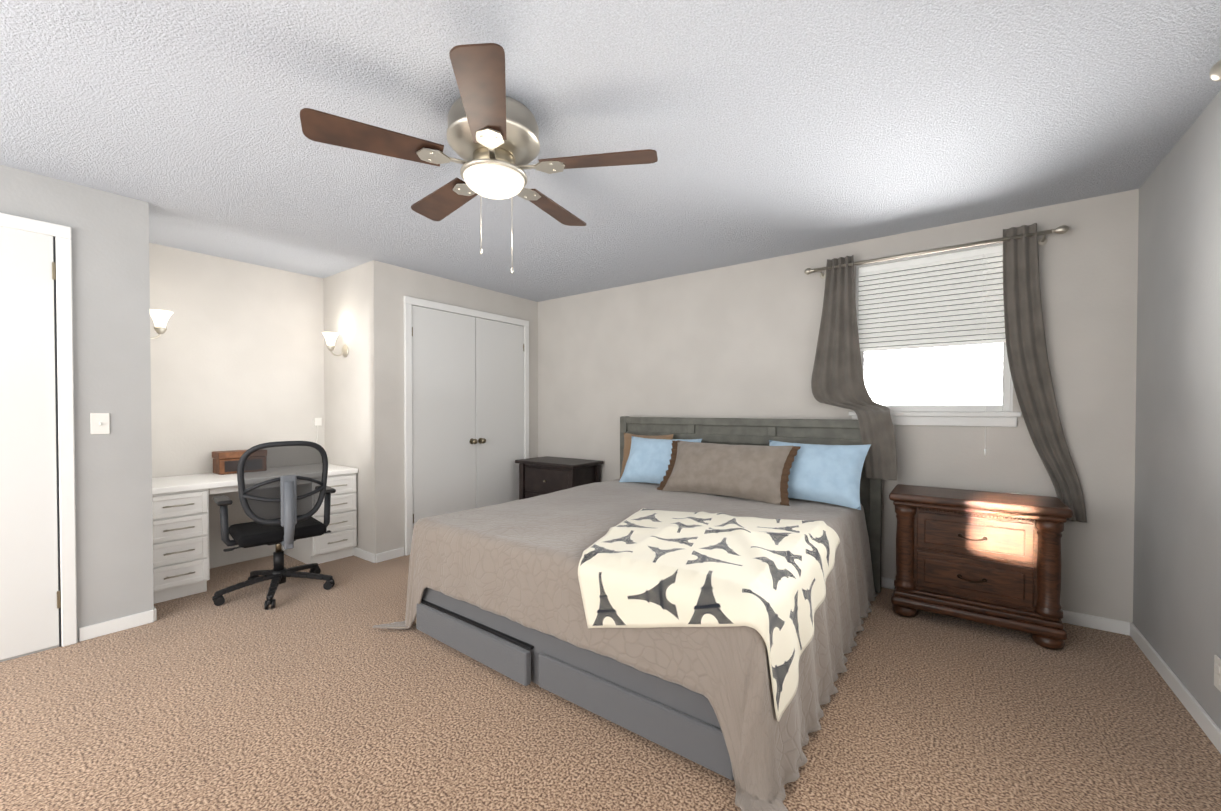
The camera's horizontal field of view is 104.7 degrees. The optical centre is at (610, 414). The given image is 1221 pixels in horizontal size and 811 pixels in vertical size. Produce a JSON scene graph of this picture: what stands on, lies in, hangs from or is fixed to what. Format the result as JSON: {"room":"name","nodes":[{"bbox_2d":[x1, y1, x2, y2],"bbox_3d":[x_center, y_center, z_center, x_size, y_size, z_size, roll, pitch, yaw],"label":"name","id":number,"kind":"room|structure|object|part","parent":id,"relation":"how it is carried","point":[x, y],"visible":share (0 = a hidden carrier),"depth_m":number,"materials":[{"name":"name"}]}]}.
{"room":"bedroom","nodes":[
{"label":"bedroom","id":0,"kind":"room"},
{"bbox_2d":[0,165,155,661],"bbox_3d":[-3.364,0.001,1.863,0.100,2.430,2.230,1,1,36],"label":"wall","id":1,"kind":"structure","parent":0,"point":[114,259],"depth_m":2.60,"materials":[{"name":"paint"}]},
{"bbox_2d":[0,212,76,659],"bbox_3d":[-3.114,0.117,2.096,0.024,2.192,0.964,1,1,36],"label":"door","id":2,"kind":"structure","parent":1,"relation":"attached to","point":[38,608],"depth_m":2.38,"materials":[{"name":"white painted wood"},{"name":"metal"}]},
{"bbox_2d":[90,413,109,434],"bbox_3d":[-2.777,0.047,2.564,0.015,0.116,0.072,1,1,36],"label":"switch plate","id":3,"kind":"object","parent":1,"relation":"attached to","point":[99,423],"visible":1,"depth_m":2.56,"materials":[{"name":"white plastic"}]},
{"bbox_2d":[79,610,150,641],"bbox_3d":[-2.746,1.170,2.627,0.016,0.072,0.290,1,1,36],"label":"baseboard","id":4,"kind":"structure","parent":1,"relation":"attached to","point":[131,621],"depth_m":2.61,"materials":[{"name":"white wood"}]},
{"bbox_2d":[151,607,156,622],"bbox_3d":[-3.017,1.165,3.014,0.913,0.072,0.013,1,1,36],"label":"baseboard","id":5,"kind":"structure","parent":1,"relation":"attached to","point":[153,612],"depth_m":2.75,"materials":[{"name":"white wood"}]},
{"bbox_2d":[150,309,172,338],"bbox_3d":[-2.956,-0.580,3.053,0.126,0.193,0.183,1,1,36],"label":"sconce","id":6,"kind":"object","parent":1,"relation":"attached to","point":[160,318],"visible":0.77,"depth_m":3.05,"materials":[{"name":"white glass"}]},
{"bbox_2d":[156,244,323,568],"bbox_3d":[-3.045,-0.024,3.818,0.100,2.430,1.500,1,1,36],"label":"wall","id":7,"kind":"structure","parent":0,"point":[238,356],"depth_m":3.76,"materials":[{"name":"paint"}]},
{"bbox_2d":[314,418,321,442],"bbox_3d":[-2.647,0.155,4.260,0.019,0.260,0.060,1,1,36],"label":"socket","id":8,"kind":"object","parent":7,"relation":"attached to","point":[317,422],"visible":0.88,"depth_m":4.25,"materials":[{"name":"white plastic"}]},
{"bbox_2d":[320,264,367,550],"bbox_3d":[-2.272,-0.028,4.119,0.750,2.430,0.100,1,1,36],"label":"wall","id":9,"kind":"structure","parent":0,"point":[344,290],"depth_m":4.05,"materials":[{"name":"paint"}]},
{"bbox_2d":[322,332,348,356],"bbox_3d":[-2.335,-0.592,3.983,0.126,0.193,0.183,1,1,36],"label":"sconce","id":10,"kind":"object","parent":9,"relation":"attached to","point":[330,337],"visible":1,"depth_m":3.94,"materials":[{"name":"white glass"}]},
{"bbox_2d":[353,547,378,562],"bbox_3d":[-2.254,1.152,4.053,0.913,0.072,0.016,1,1,36],"label":"baseboard","id":11,"kind":"structure","parent":9,"relation":"attached to","point":[360,553],"depth_m":3.86,"materials":[{"name":"white wood"}]},
{"bbox_2d":[364,260,535,562],"bbox_3d":[-1.399,-0.033,4.538,0.100,2.430,1.810,1,1,36],"label":"wall","id":12,"kind":"structure","parent":0,"point":[385,285],"depth_m":3.89,"materials":[{"name":"paint"}]},
{"bbox_2d":[403,296,528,555],"bbox_3d":[-1.293,0.086,4.530,0.078,2.192,1.424,1,1,36],"label":"closet door","id":13,"kind":"structure","parent":12,"relation":"attached to","point":[466,411],"depth_m":4.42,"materials":[{"name":"painted wood"},{"name":"metal"}]},
{"bbox_2d":[0,554,1220,810],"bbox_3d":[-0.932,1.264,2.022,5.650,0.100,5.580,1,1,36],"label":"floor","id":14,"kind":"structure","parent":0,"point":[306,694],"depth_m":1.84,"materials":[{"name":"carpet"}]},
{"bbox_2d":[152,450,357,603],"bbox_3d":[-2.738,0.737,3.602,0.649,0.913,1.288,1,1,36],"label":"desk","id":15,"kind":"object","parent":14,"relation":"on","point":[180,516],"visible":0.69,"depth_m":3.14,"materials":[{"name":"white painted wood"},{"name":"brushed nickel"}]},
{"bbox_2d":[212,441,335,609],"bbox_3d":[-2.257,0.680,3.186,0.679,1.035,0.674,1,1,44],"label":"office chair","id":16,"kind":"object","parent":14,"relation":"on","point":[284,490],"visible":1,"depth_m":3.00,"materials":[{"name":"black plastic"}]},
{"bbox_2d":[515,456,603,499],"bbox_3d":[-0.519,0.817,4.734,0.780,0.725,0.470,1,1,36],"label":"nightstand","id":17,"kind":"object","parent":14,"relation":"on","point":[538,476],"visible":0.6,"depth_m":4.61,"materials":[{"name":"brown wood"}]},
{"bbox_2d":[373,416,881,810],"bbox_3d":[0.280,0.618,2.849,2.319,1.170,2.440,1,1,36],"label":"bed","id":18,"kind":"object","parent":14,"relation":"on","point":[703,592],"visible":1,"depth_m":2.06,"materials":[{"name":"fabric"}]},
{"bbox_2d":[578,508,839,721],"bbox_3d":[0.432,0.745,2.214,1.053,0.446,1.198,1,1,36],"label":"throw","id":19,"kind":"object","parent":18,"relation":"on","point":[726,614],"depth_m":1.74,"materials":[{"name":"white fabric"}]},
{"bbox_3d":[0.968,0.606,3.816,2.140,1.170,0.065,1,1,36],"label":"headboard","id":20,"kind":"part","parent":18,"relation":"part of","materials":[{"name":"grey wood"}]},
{"bbox_2d":[889,484,1072,649],"bbox_3d":[2.107,0.834,2.751,0.796,0.740,0.431,1,1,36],"label":"nightstand","id":21,"kind":"object","parent":14,"relation":"on","point":[990,558],"visible":1,"depth_m":2.59,"materials":[{"name":"brown wood"}]},
{"bbox_2d":[0,0,1220,301],"bbox_3d":[-0.932,-1.266,1.990,5.650,0.100,5.580,1,1,36],"label":"ceiling","id":22,"kind":"structure","parent":0,"point":[768,128],"depth_m":1.91,"materials":[{"name":"white paint"}]},
{"bbox_2d":[300,43,657,273],"bbox_3d":[-0.418,-0.892,1.881,1.205,0.645,1.264,0,1,8],"label":"ceiling fan","id":23,"kind":"object","parent":22,"relation":"hanging from","point":[492,134],"visible":1,"depth_m":1.76,"materials":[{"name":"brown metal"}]},
{"bbox_2d":[536,189,1135,621],"bbox_3d":[1.000,-0.026,3.986,4.620,2.430,0.100,1,1,36],"label":"wall","id":24,"kind":"structure","parent":0,"point":[739,340],"depth_m":3.28,"materials":[{"name":"paint"}]},
{"bbox_2d":[849,242,1021,426],"bbox_3d":[2.120,-0.521,3.141,0.960,1.180,0.117,1,1,36],"label":"window","id":25,"kind":"structure","parent":24,"relation":"in","point":[1003,415],"depth_m":3.12,"materials":[{"name":"white glass"}]},
{"bbox_2d":[858,245,1005,454],"bbox_3d":[2.103,-0.398,3.119,0.830,1.295,0.050,1,1,36],"label":"window blinds","id":26,"kind":"object","parent":25,"relation":"attached to","point":[951,299],"visible":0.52,"depth_m":3.09,"materials":[{"name":"white plastic"}]},
{"bbox_3d":[2.152,-0.541,3.183,0.960,1.140,0.010,1,1,36],"label":"glowing window glass","id":27,"kind":"part","parent":25,"relation":"part of","materials":[{"name":"white glass"}]},
{"bbox_2d":[804,223,1086,522],"bbox_3d":[2.038,-0.257,3.040,1.515,1.716,0.190,1,1,36],"label":"curtains","id":28,"kind":"object","parent":24,"relation":"attached to","point":[837,379],"visible":1,"depth_m":2.82,"materials":[{"name":"grey fabric"}]},
{"bbox_3d":[2.025,-1.041,3.093,1.419,0.076,0.103,1,1,36],"label":"rod","id":29,"kind":"part","parent":28,"relation":"part of","materials":[{"name":"silver metal"}]},
{"bbox_2d":[881,577,1126,634],"bbox_3d":[1.003,1.154,3.913,4.530,0.072,0.040,1,1,36],"label":"baseboard","id":30,"kind":"structure","parent":24,"relation":"attached to","point":[1069,617],"depth_m":2.67,"materials":[{"name":"white wood"}]},
{"bbox_2d":[1128,90,1220,729],"bbox_3d":[1.304,0.020,0.364,0.100,2.430,5.580,1,1,36],"label":"wall","id":31,"kind":"structure","parent":0,"point":[1174,527],"depth_m":2.05,"materials":[{"name":"paint"}]},
{"bbox_2d":[1127,622,1220,753],"bbox_3d":[1.259,1.198,0.412,0.013,0.072,5.380,1,1,36],"label":"baseboard","id":32,"kind":"structure","parent":31,"relation":"attached to","point":[1206,723],"depth_m":2.01,"materials":[{"name":"white wood"}]},
{"bbox_2d":[1209,60,1220,80],"bbox_3d":[1.578,-1.116,0.908,0.118,0.084,1.605,1,1,36],"label":"curtain rod","id":33,"kind":"object","parent":31,"relation":"attached to","point":[1215,72],"visible":1,"depth_m":1.54,"materials":[{"name":"silver metal"}]},
{"bbox_2d":[1214,655,1220,691],"bbox_3d":[2.225,0.948,1.722,0.008,0.116,0.072,1,1,36],"label":"electrical outlet plate","id":34,"kind":"object","parent":31,"relation":"attached to","point":[1217,672],"visible":0.98,"depth_m":1.73,"materials":[{"name":"white plastic"}]}
]}

